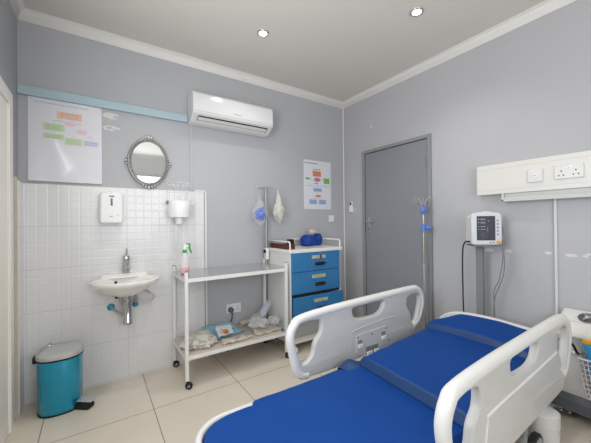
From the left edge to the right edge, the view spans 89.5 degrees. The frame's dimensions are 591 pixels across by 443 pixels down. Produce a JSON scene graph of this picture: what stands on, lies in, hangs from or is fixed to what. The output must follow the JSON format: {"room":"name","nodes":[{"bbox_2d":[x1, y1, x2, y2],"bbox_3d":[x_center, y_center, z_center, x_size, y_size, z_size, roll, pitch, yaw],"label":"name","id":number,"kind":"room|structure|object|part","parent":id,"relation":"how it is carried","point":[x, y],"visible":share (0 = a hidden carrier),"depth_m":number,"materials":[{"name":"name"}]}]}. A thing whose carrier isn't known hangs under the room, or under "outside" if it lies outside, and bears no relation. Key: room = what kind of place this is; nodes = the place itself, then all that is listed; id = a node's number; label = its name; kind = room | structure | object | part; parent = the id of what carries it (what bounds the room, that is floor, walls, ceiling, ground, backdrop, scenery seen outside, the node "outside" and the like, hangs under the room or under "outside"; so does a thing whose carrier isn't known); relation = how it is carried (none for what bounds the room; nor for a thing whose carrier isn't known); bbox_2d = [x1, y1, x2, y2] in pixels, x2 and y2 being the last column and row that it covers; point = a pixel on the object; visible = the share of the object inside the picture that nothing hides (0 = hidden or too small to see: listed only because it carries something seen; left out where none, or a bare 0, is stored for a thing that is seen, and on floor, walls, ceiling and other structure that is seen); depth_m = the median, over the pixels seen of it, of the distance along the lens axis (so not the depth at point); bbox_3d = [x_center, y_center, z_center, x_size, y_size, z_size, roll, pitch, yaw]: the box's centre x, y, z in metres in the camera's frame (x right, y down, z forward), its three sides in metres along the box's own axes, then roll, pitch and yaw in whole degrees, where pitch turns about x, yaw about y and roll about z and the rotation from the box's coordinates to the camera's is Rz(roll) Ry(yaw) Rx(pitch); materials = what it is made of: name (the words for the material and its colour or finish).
{"room":"hospital room","nodes":[
{"label":"hospital room","id":0,"kind":"room"},
{"bbox_2d":[0,0,24,416],"bbox_3d":[-0.707,-0.127,0.182,0.150,2.750,4.490,0,0,-34],"label":"wall","id":1,"kind":"structure","parent":0,"point":[8,20],"depth_m":1.96,"materials":[{"name":"grey paint"}]},
{"bbox_2d":[0,76,14,442],"bbox_3d":[-1.486,0.226,1.485,0.068,2.075,1.028,0,0,-34],"label":"door","id":2,"kind":"structure","parent":1,"relation":"in","point":[7,397],"depth_m":1.75,"materials":[{"name":"beige paint"}]},
{"bbox_2d":[13,176,18,418],"bbox_3d":[-1.808,0.489,1.925,0.024,1.560,0.012,0,0,-34],"label":"trim","id":3,"kind":"structure","parent":1,"relation":"attached to","point":[15,218],"depth_m":1.92,"materials":[{"name":"beige tile"}]},
{"bbox_2d":[10,0,24,18],"bbox_3d":[-0.663,-1.466,0.229,0.050,0.072,4.490,0,0,-34],"label":"trim","id":4,"kind":"structure","parent":1,"relation":"attached to","point":[18,5],"depth_m":2.01,"materials":[{"name":"paint"}]},
{"bbox_2d":[17,19,344,403],"bbox_3d":[-0.684,-0.112,2.972,3.307,2.750,0.130,0,0,-34],"label":"wall","id":5,"kind":"structure","parent":0,"point":[230,167],"depth_m":2.53,"materials":[{"name":"grey paint"}]},
{"bbox_2d":[28,96,101,183],"bbox_3d":[-1.699,-0.589,2.216,0.436,0.597,0.015,0,0,-34],"label":"chart","id":6,"kind":"object","parent":5,"relation":"attached to","point":[65,139],"visible":1,"depth_m":2.21,"materials":[{"name":"paper"}]},
{"bbox_2d":[17,83,187,122],"bbox_3d":[-1.451,-0.922,2.381,1.139,0.064,0.028,0,0,-34],"label":"board","id":7,"kind":"object","parent":5,"relation":"attached to","point":[22,89],"visible":1,"depth_m":2.31,"materials":[{"name":"blue paint"}]},
{"bbox_2d":[99,190,122,223],"bbox_3d":[-1.436,-0.114,2.327,0.158,0.263,0.098,0,0,-34],"label":"soap dispenser","id":8,"kind":"object","parent":5,"relation":"attached to","point":[110,203],"visible":1,"depth_m":2.29,"materials":[{"name":"white plastic"}]},
{"bbox_2d":[89,248,158,324],"bbox_3d":[-1.278,0.503,2.250,0.460,0.588,0.390,0,0,-34],"label":"basin","id":9,"kind":"object","parent":5,"relation":"attached to","point":[126,284],"visible":1,"depth_m":2.29,"materials":[{"name":"white ceramic"}]},
{"bbox_3d":[-1.278,0.500,2.250,0.460,0.134,0.390,0,0,-34],"label":"bowl","id":10,"kind":"part","parent":9,"relation":"part of","materials":[{"name":"white ceramic"}]},
{"bbox_2d":[122,255,130,273],"bbox_3d":[-1.325,0.340,2.343,0.060,0.143,0.157,0,0,-34],"label":"tap","id":11,"kind":"object","parent":9,"relation":"on","point":[126,258],"depth_m":2.36,"materials":[{"name":"silver metal"}]},
{"bbox_2d":[124,135,170,188],"bbox_3d":[-1.239,-0.500,2.516,0.359,0.455,0.031,0,0,-34],"label":"wall mirror","id":12,"kind":"object","parent":5,"relation":"attached to","point":[147,162],"visible":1,"depth_m":2.51,"materials":[{"name":"silver glass"}]},
{"bbox_2d":[131,142,164,182],"bbox_3d":[-1.241,-0.499,2.520,0.268,0.356,0.004,0,0,-34],"label":"mirror glass","id":13,"kind":"object","parent":12,"relation":"attached to","point":[147,158],"depth_m":2.52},
{"bbox_2d":[166,181,193,223],"bbox_3d":[-0.993,-0.160,2.567,0.222,0.362,0.197,0,0,-34],"label":"dispenser","id":14,"kind":"object","parent":5,"relation":"attached to","point":[179,210],"visible":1,"depth_m":2.50,"materials":[{"name":"white plastic"}]},
{"bbox_3d":[-0.993,-0.008,2.557,0.066,0.057,0.066,0,0,-34],"label":"spout","id":15,"kind":"part","parent":14,"relation":"part of","materials":[{"name":"white plastic"}]},
{"bbox_2d":[18,8,342,108],"bbox_3d":[-0.653,-1.452,2.913,3.067,0.072,0.050,0,0,-34],"label":"trim","id":16,"kind":"structure","parent":5,"relation":"attached to","point":[27,15],"depth_m":2.56,"materials":[{"name":"paint"}]},
{"bbox_2d":[190,125,191,189],"bbox_3d":[-0.953,-0.583,2.723,0.016,0.595,0.010,0,0,-34],"label":"trim","id":17,"kind":"structure","parent":5,"relation":"attached to","point":[190,125],"depth_m":2.72,"materials":[{"name":"grey paint"}]},
{"bbox_2d":[194,190,207,356],"bbox_3d":[-0.875,0.488,2.761,0.111,1.552,0.014,0,0,-34],"label":"trim","id":18,"kind":"structure","parent":5,"relation":"attached to","point":[194,190],"depth_m":2.78,"materials":[{"name":"white plastic"}]},
{"bbox_2d":[204,192,205,356],"bbox_3d":[-0.843,0.493,2.778,0.006,1.536,0.001,0,0,-34],"label":"trim","id":19,"kind":"structure","parent":5,"relation":"attached to","point":[204,192],"depth_m":2.78,"materials":[{"name":"grey plastic"}]},
{"bbox_2d":[188,91,272,137],"bbox_3d":[-0.602,-1.012,2.853,0.789,0.265,0.195,0,0,-34],"label":"air conditioner","id":20,"kind":"object","parent":5,"relation":"attached to","point":[205,110],"visible":1,"depth_m":2.76,"materials":[{"name":"plastic"}]},
{"bbox_2d":[197,115,267,132],"bbox_3d":[-0.581,-0.913,2.824,0.689,0.044,0.068,0,0,-34],"label":"air vent","id":21,"kind":"object","parent":20,"relation":"attached to","point":[217,121],"depth_m":2.80,"materials":[{"name":"white plastic"}]},
{"bbox_2d":[226,302,240,313],"bbox_3d":[-0.608,0.852,2.937,0.150,0.090,0.012,0,0,-34],"label":"wall socket","id":22,"kind":"object","parent":5,"relation":"attached to","point":[236,306],"visible":0.9,"depth_m":2.94,"materials":[{"name":"white plastic"}]},
{"bbox_2d":[227,307,233,351],"bbox_3d":[-0.627,1.044,2.887,0.069,0.425,0.043,0,0,-34],"label":"plug","id":23,"kind":"object","parent":22,"relation":"in","point":[230,309],"visible":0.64,"depth_m":2.88,"materials":[{"name":"grey plastic"}]},
{"bbox_2d":[273,190,283,223],"bbox_3d":[-0.170,-0.153,3.108,0.099,0.352,0.118,-1,0,39],"label":"bag","id":24,"kind":"object","parent":5,"relation":"hanging from","point":[278,210],"visible":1,"depth_m":3.08,"materials":[{"name":"plastic"}]},
{"bbox_2d":[303,159,330,209],"bbox_3d":[0.266,-0.432,3.545,0.410,0.575,0.005,0,0,-34],"label":"chart","id":25,"kind":"object","parent":5,"relation":"attached to","point":[317,174],"visible":1,"depth_m":3.54,"materials":[{"name":"paper"}]},
{"bbox_2d":[329,215,333,221],"bbox_3d":[0.440,-0.036,3.654,0.080,0.080,0.012,0,0,-34],"label":"light switch","id":26,"kind":"object","parent":5,"relation":"attached to","point":[331,217],"visible":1,"depth_m":3.65,"materials":[{"name":"white plastic"}]},
{"bbox_2d":[342,107,345,300],"bbox_3d":[0.616,-0.095,3.767,0.018,2.695,0.018,0,0,-34],"label":"trim","id":27,"kind":"structure","parent":5,"relation":"attached to","point":[342,107],"depth_m":3.76,"materials":[{"name":"paint"}]},
{"bbox_2d":[23,0,545,100],"bbox_3d":[0.587,-1.561,1.072,3.307,0.100,4.730,0,0,-34],"label":"ceiling","id":28,"kind":"structure","parent":0,"point":[339,50],"depth_m":2.32,"materials":[{"name":"paint"}]},
{"bbox_2d":[257,29,268,36],"bbox_3d":[-0.258,-1.491,2.366,0.096,0.008,0.096,0,0,-34],"label":"recessed light","id":29,"kind":"object","parent":28,"relation":"in","point":[262,32],"visible":1,"depth_m":2.36,"materials":[{"name":"metal"}]},
{"bbox_2d":[410,7,423,16],"bbox_3d":[0.871,-1.504,2.144,0.096,0.008,0.096,0,0,-34],"label":"recessed light","id":30,"kind":"object","parent":28,"relation":"in","point":[417,11],"visible":1,"depth_m":2.14,"materials":[{"name":"metal"}]},
{"bbox_2d":[5,339,590,442],"bbox_3d":[0.617,1.289,1.058,3.307,0.100,4.730,0,0,-34],"label":"floor","id":31,"kind":"structure","parent":0,"point":[156,406],"depth_m":2.08,"materials":[{"name":"beige tile"}]},
{"bbox_2d":[32,342,96,418],"bbox_3d":[-1.576,1.044,2.048,0.349,0.448,0.306,0,0,-34],"label":"pedal bin","id":32,"kind":"object","parent":31,"relation":"on","point":[59,367],"visible":1,"depth_m":1.95,"materials":[{"name":"teal metal"}]},
{"bbox_3d":[-1.612,0.884,2.047,0.264,0.035,0.272,0,0,-34],"label":"lid","id":33,"kind":"part","parent":32,"relation":"part of","materials":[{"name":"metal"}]},
{"bbox_2d":[172,186,288,389],"bbox_3d":[-0.523,0.451,2.695,1.031,1.616,0.465,0,0,-34],"label":"trolley","id":34,"kind":"object","parent":31,"relation":"on","point":[222,272],"visible":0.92,"depth_m":2.58,"materials":[{"name":"white metal"}]},
{"bbox_3d":[-1.054,0.795,2.591,0.025,0.816,0.025,0,0,-34],"label":"leg","id":35,"kind":"part","parent":34,"relation":"part of","materials":[{"name":"white metal"}]},
{"bbox_2d":[180,243,191,273],"bbox_3d":[-0.899,0.302,2.443,0.090,0.250,0.074,-1,0,-3],"label":"spray bottle","id":36,"kind":"object","parent":34,"relation":"on","point":[183,269],"visible":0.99,"depth_m":2.43,"materials":[{"name":"plastic"}]},
{"bbox_3d":[-0.819,0.790,2.242,0.025,0.816,0.025,0,0,-34],"label":"leg","id":37,"kind":"part","parent":34,"relation":"part of","materials":[{"name":"white metal"}]},
{"bbox_2d":[179,330,217,349],"bbox_3d":[-0.790,0.954,2.438,0.284,0.108,0.267,-1,0,17],"label":"plastic bag","id":38,"kind":"object","parent":34,"relation":"on","point":[201,339],"visible":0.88,"depth_m":2.36,"materials":[{"name":"white plastic"}]},
{"bbox_2d":[203,322,242,338],"bbox_3d":[-0.642,0.976,2.706,0.256,0.062,0.303,-1,0,44],"label":"plastic bag","id":39,"kind":"object","parent":34,"relation":"on","point":[208,327],"visible":0.6,"depth_m":2.69,"materials":[{"name":"blue plastic"}]},
{"bbox_2d":[215,324,233,336],"bbox_3d":[-0.619,0.950,2.611,0.149,0.036,0.184,0,0,-25],"label":"label","id":40,"kind":"object","parent":39,"relation":"on","point":[222,330],"visible":1,"depth_m":2.62,"materials":[{"name":"paper"}]},
{"bbox_3d":[-0.573,0.445,2.666,0.910,0.032,0.445,0,0,-34],"label":"shelf frame","id":41,"kind":"part","parent":34,"relation":"part of","materials":[{"name":"white metal"}]},
{"bbox_2d":[173,263,284,278],"bbox_3d":[-0.573,0.427,2.666,0.910,0.004,0.445,0,0,-34],"label":"shelf","id":42,"kind":"object","parent":34,"relation":"attached to","point":[254,268],"depth_m":2.58,"materials":[{"name":"metal"}]},
{"bbox_3d":[-0.567,1.028,2.663,0.910,0.032,0.445,0,0,-34],"label":"shelf frame","id":43,"kind":"part","parent":34,"relation":"part of","materials":[{"name":"white metal"}]},
{"bbox_2d":[173,319,285,355],"bbox_3d":[-0.567,1.010,2.663,0.910,0.004,0.445,0,0,-34],"label":"shelf","id":44,"kind":"object","parent":34,"relation":"attached to","point":[217,347],"depth_m":2.53,"materials":[{"name":"white metal"}]},
{"bbox_2d":[222,335,251,344],"bbox_3d":[-0.498,0.994,2.545,0.317,0.024,0.123,0,0,-34],"label":"paper wrapper","id":45,"kind":"object","parent":34,"relation":"on","point":[242,337],"visible":1,"depth_m":2.51,"materials":[{"name":"white paper"}]},
{"bbox_2d":[239,307,264,325],"bbox_3d":[-0.419,0.928,2.936,0.275,0.118,0.098,0,0,-34],"label":"crumpled paper","id":46,"kind":"object","parent":34,"relation":"on","point":[255,317],"visible":0.98,"depth_m":2.96,"materials":[{"name":"white paper"}]},
{"bbox_2d":[247,319,280,335],"bbox_3d":[-0.297,0.979,2.776,0.256,0.048,0.258,0,0,-34],"label":"paper wrapper","id":47,"kind":"object","parent":34,"relation":"on","point":[261,327],"visible":1,"depth_m":2.77,"materials":[{"name":"beige paper"}]},
{"bbox_3d":[-0.320,0.789,3.085,0.025,0.816,0.025,0,0,-34],"label":"leg","id":48,"kind":"part","parent":34,"relation":"part of","materials":[{"name":"white metal"}]},
{"bbox_3d":[-0.085,0.785,2.737,0.025,0.816,0.025,0,0,-34],"label":"leg","id":49,"kind":"part","parent":34,"relation":"part of","materials":[{"name":"white metal"}]},
{"bbox_2d":[268,238,342,352],"bbox_3d":[0.113,0.720,3.096,0.653,1.069,0.519,0,0,-34],"label":"cart","id":50,"kind":"object","parent":31,"relation":"on","point":[313,273],"visible":0.72,"depth_m":2.92,"materials":[{"name":"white metal"}]},
{"bbox_3d":[0.088,0.228,3.128,0.634,0.084,0.437,0,0,-34],"label":"guard rail","id":51,"kind":"part","parent":50,"relation":"part of","materials":[{"name":"white metal"}]},
{"bbox_2d":[268,245,341,253],"bbox_3d":[0.090,0.284,3.125,0.653,0.032,0.453,0,0,-34],"label":"countertop","id":52,"kind":"structure","parent":50,"relation":"on","point":[298,249],"depth_m":2.95,"materials":[{"name":"white plastic"}]},
{"bbox_2d":[270,243,294,249],"bbox_3d":[-0.134,0.246,3.004,0.090,0.046,0.335,0,0,-34],"label":"box","id":53,"kind":"object","parent":52,"relation":"on","point":[272,245],"visible":0.84,"depth_m":2.92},
{"bbox_2d":[272,238,286,243],"bbox_3d":[-0.163,0.201,3.048,0.076,0.045,0.200,0,0,-34],"label":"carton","id":54,"kind":"object","parent":53,"relation":"on","point":[276,238],"visible":0.72,"depth_m":2.98,"materials":[{"name":"white cardboard"}]},
{"bbox_2d":[300,233,321,245],"bbox_3d":[0.175,0.200,3.296,0.263,0.136,0.151,0,0,-41],"label":"folded cloth","id":55,"kind":"object","parent":52,"relation":"on","point":[316,239],"visible":0.98,"depth_m":3.23,"materials":[{"name":"blue fabric"}]},
{"bbox_2d":[309,229,316,234],"bbox_3d":[0.191,0.119,3.323,0.109,0.064,0.074,-1,0,-20],"label":"crumpled tissue","id":56,"kind":"object","parent":55,"relation":"on","point":[312,232],"visible":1,"depth_m":3.30,"materials":[{"name":"beige paper"}]},
{"bbox_3d":[0.219,1.006,2.940,0.607,0.163,0.016,0,0,-34],"label":"drawer","id":57,"kind":"part","parent":50,"relation":"part of","materials":[{"name":"white plastic"}]},
{"bbox_3d":[0.211,0.584,2.939,0.593,0.202,0.016,0,0,-34],"label":"drawer","id":58,"kind":"part","parent":50,"relation":"part of","materials":[{"name":"blue plastic"}]},
{"bbox_3d":[0.208,0.390,2.940,0.593,0.177,0.016,0,0,-34],"label":"drawer","id":59,"kind":"part","parent":50,"relation":"part of","materials":[{"name":"blue plastic"}]},
{"bbox_3d":[0.144,0.814,3.055,0.609,0.210,0.348,0,0,-34],"label":"drawer","id":60,"kind":"part","parent":50,"relation":"part of","materials":[{"name":"blue plastic"}]},
{"bbox_3d":[0.251,0.613,2.934,0.124,0.034,0.036,0,0,-34],"label":"handle","id":61,"kind":"part","parent":50,"relation":"part of","materials":[{"name":"black plastic"}]},
{"bbox_3d":[0.249,0.415,2.936,0.124,0.034,0.036,0,0,-34],"label":"handle","id":62,"kind":"part","parent":50,"relation":"part of","materials":[{"name":"black plastic"}]},
{"bbox_2d":[194,285,571,442],"bbox_3d":[0.553,0.879,1.593,2.028,0.726,0.992,0,0,-34],"label":"hospital bed","id":63,"kind":"object","parent":31,"relation":"on","point":[465,377],"visible":1,"depth_m":1.51,"materials":[{"name":"fabric"}]},
{"bbox_3d":[0.510,0.752,2.132,1.351,0.404,0.040,0,0,-34],"label":"rail","id":64,"kind":"part","parent":63,"relation":"part of","materials":[{"name":"plastic"}]},
{"bbox_3d":[0.563,0.870,2.139,0.359,0.197,0.005,0,0,-34],"label":"access plate","id":65,"kind":"part","parent":63,"relation":"part of","materials":[{"name":"plastic"}]},
{"bbox_2d":[426,314,528,358],"bbox_3d":[1.256,0.747,2.038,0.237,0.130,0.660,0,0,-34],"label":"pillow","id":66,"kind":"object","parent":63,"relation":"on","point":[490,333],"depth_m":2.00,"materials":[{"name":"blue fabric"}]},
{"bbox_3d":[1.376,0.834,2.150,0.040,0.305,0.786,0,0,-34],"label":"headboard","id":67,"kind":"part","parent":63,"relation":"part of","materials":[{"name":"plastic"}]},
{"bbox_3d":[1.011,0.738,1.338,1.306,0.404,0.040,0,0,-34],"label":"rail","id":68,"kind":"part","parent":63,"relation":"part of","materials":[{"name":"plastic"}]},
{"bbox_3d":[1.002,1.025,1.423,0.027,0.180,0.183,0,0,-34],"label":"rail arm","id":69,"kind":"part","parent":63,"relation":"part of","materials":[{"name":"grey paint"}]},
{"bbox_2d":[413,197,432,329],"bbox_3d":[1.150,0.511,2.696,0.346,1.462,0.333,0,0,-34],"label":"stand","id":70,"kind":"object","parent":31,"relation":"on","point":[424,227],"visible":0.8,"depth_m":2.68,"materials":[{"name":"metal"}]},
{"bbox_2d":[466,244,499,314],"bbox_3d":[1.440,0.707,2.303,0.244,1.060,0.257,0,0,-34],"label":"monitor stand","id":71,"kind":"object","parent":31,"relation":"on","point":[480,256],"visible":0.31,"depth_m":2.31,"materials":[{"name":"grey plastic"}]},
{"bbox_3d":[1.448,0.701,2.331,0.040,1.028,0.050,0,0,-34],"label":"post","id":72,"kind":"part","parent":71,"relation":"part of","materials":[{"name":"grey metal"}]},
{"bbox_2d":[466,244,499,246],"bbox_3d":[1.437,0.182,2.291,0.180,0.010,0.150,-1,0,10],"label":"shelf","id":73,"kind":"object","parent":71,"relation":"attached to","point":[466,244],"depth_m":2.22,"materials":[{"name":"grey plastic"}]},
{"bbox_2d":[462,211,504,316],"bbox_3d":[1.440,0.566,2.295,0.269,1.285,0.192,-1,0,20],"label":"patient monitor","id":74,"kind":"object","parent":71,"relation":"on","point":[482,228],"visible":0.9,"depth_m":2.22,"materials":[{"name":"plastic"}]},
{"bbox_2d":[551,308,590,419],"bbox_3d":[1.864,0.898,1.669,0.277,0.661,0.682,0,0,-34],"label":"cart","id":75,"kind":"object","parent":31,"relation":"on","point":[571,401],"visible":0.67,"depth_m":1.82,"materials":[{"name":"white plastic"}]},
{"bbox_2d":[577,352,590,399],"bbox_3d":[1.746,0.881,1.625,0.142,0.252,0.285,0,0,-34],"label":"wire basket","id":76,"kind":"object","parent":75,"relation":"hanging from","point":[583,367],"visible":1,"depth_m":1.70,"materials":[{"name":"white metal"}]},
{"bbox_2d":[582,339,590,374],"bbox_3d":[1.730,0.840,1.646,0.050,0.308,0.216,0,0,-34],"label":"carton","id":77,"kind":"object","parent":76,"relation":"in","point":[586,344],"visible":1,"depth_m":1.70,"materials":[{"name":"blue cardboard"}]},
{"bbox_3d":[1.801,0.590,1.829,0.061,0.036,0.057,0,0,-34],"label":"gauge knob","id":78,"kind":"part","parent":75,"relation":"part of","materials":[{"name":"metal"}]},
{"bbox_2d":[344,0,590,327],"bbox_3d":[1.923,-0.145,1.956,0.120,2.750,4.490,0,0,-34],"label":"wall","id":79,"kind":"structure","parent":0,"point":[524,93],"depth_m":2.33,"materials":[{"name":"grey paint"}]},
{"bbox_2d":[349,201,353,211],"bbox_3d":[0.684,-0.180,3.659,0.030,0.131,0.054,0,0,-34],"label":"remote","id":80,"kind":"object","parent":79,"relation":"attached to","point":[351,208],"visible":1,"depth_m":3.64,"materials":[{"name":"white plastic"}]},
{"bbox_2d":[362,133,433,334],"bbox_3d":[1.017,0.211,3.133,0.069,2.068,0.862,0,0,-34],"label":"door","id":81,"kind":"structure","parent":79,"relation":"in","point":[394,174],"depth_m":3.10,"materials":[{"name":"grey paint"}]},
{"bbox_2d":[343,0,576,108],"bbox_3d":[1.839,-1.484,1.915,0.050,0.072,4.490,0,0,-34],"label":"trim","id":82,"kind":"structure","parent":79,"relation":"attached to","point":[546,7],"depth_m":2.50,"materials":[{"name":"paint"}]},
{"bbox_2d":[477,150,590,195],"bbox_3d":[1.913,-0.332,1.794,0.075,0.230,1.528,0,0,-34],"label":"bedhead trunking","id":83,"kind":"object","parent":79,"relation":"attached to","point":[570,170],"visible":1,"depth_m":2.08,"materials":[{"name":"white plastic"}]},
{"bbox_2d":[528,168,542,182],"bbox_3d":[1.679,-0.322,2.091,0.012,0.090,0.086,0,0,-34],"label":"switch plate","id":84,"kind":"object","parent":83,"relation":"attached to","point":[535,175],"depth_m":2.08,"materials":[{"name":"white plastic"}]},
{"bbox_3d":[1.779,-0.326,1.942,0.012,0.090,0.147,0,0,-34],"label":"socket plate","id":85,"kind":"part","parent":83,"relation":"part of","materials":[{"name":"white plastic"}]},
{"bbox_2d":[501,187,590,201],"bbox_3d":[1.937,-0.186,1.761,0.074,0.062,1.250,0,0,-34],"label":"light","id":86,"kind":"object","parent":79,"relation":"attached to","point":[575,192],"visible":0.99,"depth_m":2.04,"materials":[{"name":"white plastic"}]},
{"bbox_2d":[554,199,558,346],"bbox_3d":[1.789,0.527,2.042,0.014,1.410,0.016,0,0,-34],"label":"conduit","id":87,"kind":"object","parent":79,"relation":"attached to","point":[555,200],"visible":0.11,"depth_m":2.04,"materials":[{"name":"plastic"}]},
{"bbox_3d":[-0.357,-0.151,2.980,0.164,0.369,0.099,0,0,-34],"label":"clear bag","id":88,"kind":"object","parent":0,"visible":0},
{"bbox_2d":[255,206,265,219],"bbox_3d":[-0.352,-0.082,2.981,0.107,0.138,0.062,0,0,-34],"label":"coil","id":89,"kind":"object","parent":88,"relation":"in","point":[260,213],"visible":1,"depth_m":2.97,"materials":[{"name":"blue plastic"}]}
]}

